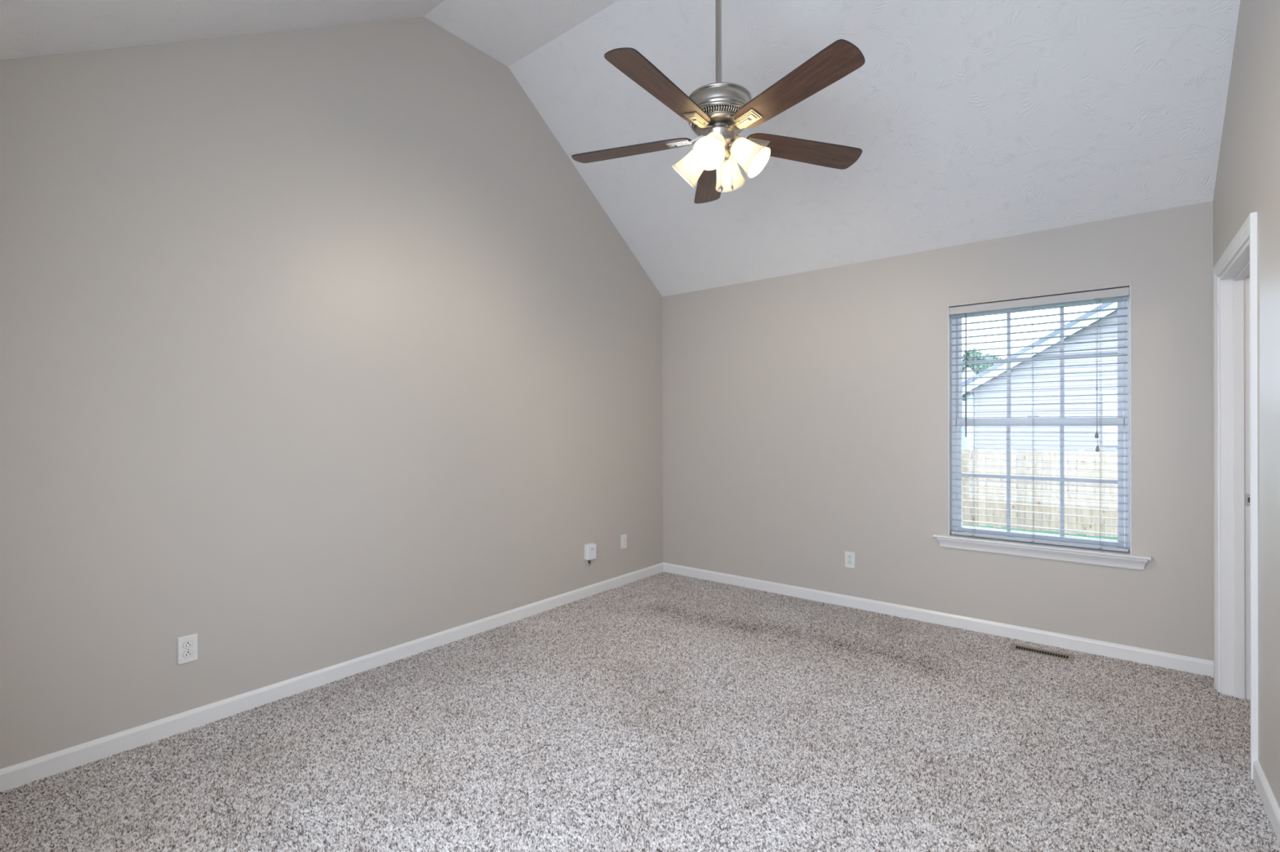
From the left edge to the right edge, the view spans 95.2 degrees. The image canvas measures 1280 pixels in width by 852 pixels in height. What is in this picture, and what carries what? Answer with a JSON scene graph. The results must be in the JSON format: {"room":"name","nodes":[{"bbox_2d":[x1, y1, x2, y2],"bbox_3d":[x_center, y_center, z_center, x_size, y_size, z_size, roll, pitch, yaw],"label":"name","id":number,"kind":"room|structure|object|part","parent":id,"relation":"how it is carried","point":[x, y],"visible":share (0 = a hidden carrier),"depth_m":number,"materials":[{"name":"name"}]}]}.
{"room":"empty bedroom","nodes":[
{"label":"empty bedroom","id":0,"kind":"room"},
{"bbox_2d":[0,17,662,768],"bbox_3d":[-1.192,-0.524,3.541,0.120,3.688,4.300,0,0,39],"label":"wall","id":1,"kind":"structure","parent":0,"point":[321,348],"depth_m":2.81,"materials":[{"name":"beige paint"}]},
{"bbox_2d":[177,633,197,665],"bbox_3d":[-1.937,0.956,2.502,0.009,0.115,0.071,0,0,39],"label":"power outlet","id":2,"kind":"object","parent":1,"relation":"attached to","point":[187,646],"visible":1,"depth_m":2.50,"materials":[{"name":"white plastic"}]},
{"bbox_2d":[182,649,193,657],"bbox_3d":[-1.935,0.976,2.501,0.005,0.029,0.037,0,0,39],"label":"receptacle","id":3,"kind":"object","parent":2,"relation":"attached to","point":[186,653],"depth_m":2.50,"materials":[{"name":"white plastic"}]},
{"bbox_2d":[182,640,193,648],"bbox_3d":[-1.936,0.936,2.501,0.001,0.029,0.037,0,0,39],"label":"receptacle","id":4,"kind":"object","parent":2,"relation":"attached to","point":[186,644],"depth_m":2.50,"materials":[{"name":"white plastic"}]},
{"bbox_2d":[0,562,663,792],"bbox_3d":[-1.134,1.258,3.501,0.013,0.083,4.300,0,0,39],"label":"baseboard","id":5,"kind":"structure","parent":1,"relation":"attached to","point":[24,773],"depth_m":2.71,"materials":[{"name":"white paint"}]},
{"bbox_2d":[584,542,595,568],"bbox_3d":[-0.374,0.985,4.423,0.049,0.184,0.090,0,0,39],"label":"cable box","id":6,"kind":"object","parent":1,"relation":"attached to","point":[589,548],"visible":1,"depth_m":4.40,"materials":[{"name":"white plastic"}]},
{"bbox_2d":[620,533,626,549],"bbox_3d":[-0.131,0.942,4.758,0.009,0.115,0.069,0,0,39],"label":"cable wall plate","id":7,"kind":"object","parent":1,"relation":"attached to","point":[623,537],"visible":1,"depth_m":4.75,"materials":[{"name":"white plastic"}]},
{"bbox_2d":[0,0,1240,297],"bbox_3d":[0.250,-1.832,2.413,3.586,1.378,4.350,0,0,39],"label":"ceiling","id":8,"kind":"structure","parent":0,"point":[971,121],"depth_m":3.17,"materials":[{"name":"white paint"}]},
{"bbox_2d":[571,0,865,204],"bbox_3d":[0.305,-1.675,2.457,1.318,1.392,1.265,0,0,39],"label":"ceiling fan","id":9,"kind":"object","parent":8,"relation":"hanging from","point":[717,113],"visible":1,"depth_m":2.40,"materials":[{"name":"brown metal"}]},
{"bbox_3d":[-0.041,-1.244,2.639,0.564,0.006,0.142,1,10,20],"label":"fan blade","id":10,"kind":"part","parent":9,"relation":"part of","materials":[{"name":"brown wood"}]},
{"bbox_3d":[0.089,-1.254,2.182,0.142,0.006,0.564,15,7,38],"label":"fan blade","id":11,"kind":"part","parent":9,"relation":"part of","materials":[{"name":"brown wood"}]},
{"bbox_3d":[0.236,-1.142,2.546,0.140,0.136,0.136,-46,-17,17],"label":"lamp shade","id":12,"kind":"part","parent":9,"relation":"part of","materials":[{"name":"beige glass"}]},
{"bbox_3d":[0.249,-1.242,2.531,0.096,0.028,0.040,1,10,20],"label":"bracket arm","id":13,"kind":"part","parent":9,"relation":"part of","materials":[{"name":"silver metal"}]},
{"bbox_3d":[0.281,-1.244,2.425,0.040,0.028,0.096,15,7,38],"label":"bracket arm","id":14,"kind":"part","parent":9,"relation":"part of","materials":[{"name":"silver metal"}]},
{"bbox_3d":[0.353,-1.229,2.903,0.142,0.006,0.564,-11,-2,2],"label":"fan blade","id":15,"kind":"part","parent":9,"relation":"part of","materials":[{"name":"brown wood"}]},
{"bbox_3d":[0.296,-1.142,2.393,0.136,0.136,0.140,0,43,24],"label":"lamp shade","id":16,"kind":"part","parent":9,"relation":"part of","materials":[{"name":"beige glass"}]},
{"bbox_3d":[0.300,-1.151,2.401,0.054,0.054,0.087,0,43,24],"label":"light bulb","id":17,"kind":"part","parent":9,"relation":"part of","materials":[{"name":"white glass"}]},
{"bbox_2d":[688,104,740,131],"bbox_3d":[0.338,-1.299,2.499,0.254,0.023,0.254,0,0,39],"label":"vent grille","id":18,"kind":"object","parent":9,"relation":"attached to","point":[723,114],"depth_m":2.40,"materials":[{"name":"silver metal"}]},
{"bbox_3d":[0.390,-1.143,2.607,0.136,0.136,0.140,0,-43,24],"label":"lamp shade","id":19,"kind":"part","parent":9,"relation":"part of","materials":[{"name":"beige glass"}]},
{"bbox_3d":[0.391,-1.242,2.422,0.040,0.028,0.096,16,-10,-33],"label":"bracket arm","id":20,"kind":"part","parent":9,"relation":"part of","materials":[{"name":"silver metal"}]},
{"bbox_3d":[0.428,-1.239,2.526,0.096,0.028,0.040,2,-14,-16],"label":"bracket arm","id":21,"kind":"part","parent":9,"relation":"part of","materials":[{"name":"silver metal"}]},
{"bbox_3d":[0.450,-1.143,2.453,0.140,0.136,0.136,45,17,17],"label":"lamp shade","id":22,"kind":"part","parent":9,"relation":"part of","materials":[{"name":"beige glass"}]},
{"bbox_3d":[0.563,-1.245,2.165,0.142,0.006,0.564,16,-10,-33],"label":"fan blade","id":23,"kind":"part","parent":9,"relation":"part of","materials":[{"name":"brown wood"}]},
{"bbox_3d":[0.726,-1.230,2.610,0.564,0.006,0.142,2,-14,-16],"label":"fan blade","id":24,"kind":"part","parent":9,"relation":"part of","materials":[{"name":"brown wood"}]},
{"bbox_2d":[0,579,1266,851],"bbox_3d":[0.854,1.356,1.910,5.406,0.120,4.600,0,0,39],"label":"floor","id":25,"kind":"structure","parent":0,"point":[697,580],"depth_m":2.04,"materials":[{"name":"grey"}]},
{"bbox_2d":[0,571,1279,851],"bbox_3d":[0.528,1.291,2.174,4.255,0.010,4.281,0,0,39],"label":"carpet","id":26,"kind":"structure","parent":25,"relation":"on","point":[856,641],"depth_m":2.31,"materials":[{"name":"grey carpet"}]},
{"bbox_2d":[1009,643,1074,662],"bbox_3d":[2.280,1.285,3.316,0.296,0.008,0.108,0,0,39],"label":"floor vent","id":27,"kind":"object","parent":25,"relation":"in","point":[1067,657],"visible":1,"depth_m":3.31,"materials":[{"name":"beige metal"}]},
{"bbox_2d":[1017,645,1066,658],"bbox_3d":[2.280,1.285,3.316,0.225,0.006,0.066,0,0,39],"label":"grille","id":28,"kind":"object","parent":27,"relation":"attached to","point":[1030,650],"depth_m":3.32,"materials":[{"name":"beige metal"}]},
{"bbox_2d":[662,200,1213,661],"bbox_3d":[2.237,0.019,3.641,5.346,2.580,0.140,0,0,39],"label":"wall","id":29,"kind":"structure","parent":0,"point":[806,414],"depth_m":3.90,"materials":[{"name":"beige paint"}]},
{"bbox_2d":[844,551,854,568],"bbox_3d":[1.490,0.950,4.147,0.071,0.115,0.009,0,0,39],"label":"power outlet","id":30,"kind":"object","parent":29,"relation":"attached to","point":[849,556],"visible":1,"depth_m":4.14,"materials":[{"name":"white plastic"}]},
{"bbox_2d":[662,562,1213,678],"bbox_3d":[1.570,1.249,4.082,3.508,0.083,0.013,0,0,39],"label":"baseboard","id":31,"kind":"structure","parent":29,"relation":"attached to","point":[1141,655],"depth_m":3.65,"materials":[{"name":"white paint"}]},
{"bbox_2d":[933,285,1151,570],"bbox_3d":[2.360,0.005,3.506,1.060,1.550,0.192,0,0,39],"label":"window","id":32,"kind":"structure","parent":29,"relation":"in","point":[1126,560],"depth_m":3.47,"materials":[{"name":"white plastic"}]},
{"bbox_2d":[949,287,1129,551],"bbox_3d":[2.348,-0.034,3.491,0.890,1.456,0.076,0,0,39],"label":"window blind","id":33,"kind":"object","parent":32,"relation":"attached to","point":[1118,292],"visible":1,"depth_m":3.46,"materials":[{"name":"grey plastic"}]},
{"bbox_3d":[2.115,-0.017,3.692,0.013,1.400,0.054,0,0,39],"label":"ladder cord","id":34,"kind":"part","parent":33,"relation":"part of","materials":[{"name":"white fabric"}]},
{"bbox_3d":[2.360,-0.018,3.497,0.013,1.400,0.054,0,0,39],"label":"ladder cord","id":35,"kind":"part","parent":33,"relation":"part of","materials":[{"name":"white fabric"}]},
{"bbox_3d":[2.358,0.685,3.501,0.875,0.018,0.050,0,0,39],"label":"rail","id":36,"kind":"part","parent":33,"relation":"part of","materials":[{"name":"grey plastic"}]},
{"bbox_3d":[2.566,-0.297,3.279,0.009,0.830,0.011,0,0,-35],"label":"lift cord","id":37,"kind":"part","parent":33,"relation":"part of","materials":[{"name":"white fabric"}]},
{"bbox_3d":[2.607,-0.018,3.298,0.013,1.400,0.054,0,0,39],"label":"ladder cord","id":38,"kind":"part","parent":33,"relation":"part of","materials":[{"name":"white fabric"}]},
{"bbox_3d":[2.412,-0.374,3.568,0.833,0.745,0.024,0,0,39],"label":"sash","id":39,"kind":"part","parent":32,"relation":"part of","materials":[{"name":"white plastic"}]},
{"bbox_3d":[2.396,0.318,3.547,0.839,0.740,0.026,0,0,39],"label":"sash","id":40,"kind":"part","parent":32,"relation":"part of","materials":[{"name":"white plastic"}]},
{"bbox_3d":[2.345,0.710,3.486,1.060,0.018,0.136,0,0,39],"label":"sill","id":41,"kind":"part","parent":32,"relation":"part of","materials":[{"name":"white paint"}]},
{"bbox_2d":[1213,0,1279,807],"bbox_3d":[1.637,-0.530,1.276,0.115,3.688,4.300,0,0,39],"label":"wall","id":42,"kind":"structure","parent":0,"point":[1247,181],"depth_m":2.01,"materials":[{"name":"beige paint"}]},
{"bbox_2d":[1213,212,1257,779],"bbox_3d":[2.572,0.257,2.456,0.134,2.065,0.959,0,0,39],"label":"door frame","id":43,"kind":"structure","parent":42,"relation":"in","point":[1235,453],"depth_m":2.75,"materials":[{"name":"white paint"}]},
{"bbox_3d":[2.808,0.255,2.844,0.018,2.065,0.058,0,0,39],"label":"casing","id":44,"kind":"part","parent":43,"relation":"part of","materials":[{"name":"white paint"}]},
{"bbox_3d":[2.524,-0.747,2.491,0.018,0.058,0.959,0,0,39],"label":"head casing","id":45,"kind":"part","parent":43,"relation":"part of","materials":[{"name":"white paint"}]},
{"bbox_3d":[2.861,0.347,2.738,0.029,0.058,0.002,0,0,39],"label":"strike plate","id":46,"kind":"part","parent":43,"relation":"part of","materials":[{"name":"grey metal"}]},
{"bbox_3d":[2.245,0.258,2.140,0.018,2.065,0.058,0,0,39],"label":"casing","id":47,"kind":"part","parent":43,"relation":"part of","materials":[{"name":"white paint"}]},
{"bbox_2d":[1253,759,1279,844],"bbox_3d":[1.240,1.254,0.879,0.013,0.083,3.174,0,0,39],"label":"baseboard","id":48,"kind":"structure","parent":42,"relation":"attached to","point":[1271,806],"depth_m":1.94,"materials":[{"name":"white paint"}]},
{"label":"outside","id":49,"kind":"structure","parent":0,"visible":0},
{"bbox_2d":[961,506,1117,540],"bbox_3d":[19.053,2.308,28.721,50.000,0.300,59.700,0,0,39],"label":"ground","id":50,"kind":"structure","parent":49,"point":[978,526],"depth_m":12.24,"materials":[{"name":"green plant"}]},
{"bbox_2d":[961,367,975,450],"bbox_3d":[17.702,-0.454,33.121,6.600,5.220,5.300,0,0,39],"label":"house","id":51,"kind":"structure","parent":50,"relation":"on","point":[968,374],"depth_m":30.42,"materials":[{"name":"grey paint"}]},
{"bbox_2d":[962,347,1002,374],"bbox_3d":[21.791,-1.601,39.215,4.624,7.480,4.629,0,0,39],"label":"leafy tree","id":52,"kind":"object","parent":50,"relation":"on","point":[973,353],"visible":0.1,"depth_m":37.37,"materials":[{"name":"green plant"}]},
{"bbox_2d":[961,448,1117,537],"bbox_3d":[8.021,1.321,12.146,6.900,1.687,0.064,0,0,39],"label":"wooden fence","id":53,"kind":"object","parent":50,"relation":"on","point":[1105,475],"visible":0.38,"depth_m":11.93,"materials":[{"name":"brown wood"}]},
{"bbox_3d":[8.027,0.724,12.155,6.900,0.088,0.038,0,0,39],"label":"fence rail","id":54,"kind":"part","parent":53,"relation":"part of","materials":[{"name":"brown wood"}]},
{"bbox_3d":[8.029,1.274,12.156,6.900,0.088,0.038,0,0,39],"label":"fence rail","id":55,"kind":"part","parent":53,"relation":"part of","materials":[{"name":"brown wood"}]},
{"bbox_2d":[962,302,1117,515],"bbox_3d":[14.472,-0.884,15.440,10.040,6.152,6.540,0,0,39],"label":"house","id":56,"kind":"structure","parent":50,"relation":"on","point":[1091,444],"depth_m":14.81,"materials":[{"name":"grey plastic"}]},
{"bbox_3d":[11.637,-0.132,13.914,0.960,1.210,0.050,0,0,39],"label":"window trim","id":57,"kind":"part","parent":56,"relation":"part of","materials":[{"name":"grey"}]}
]}

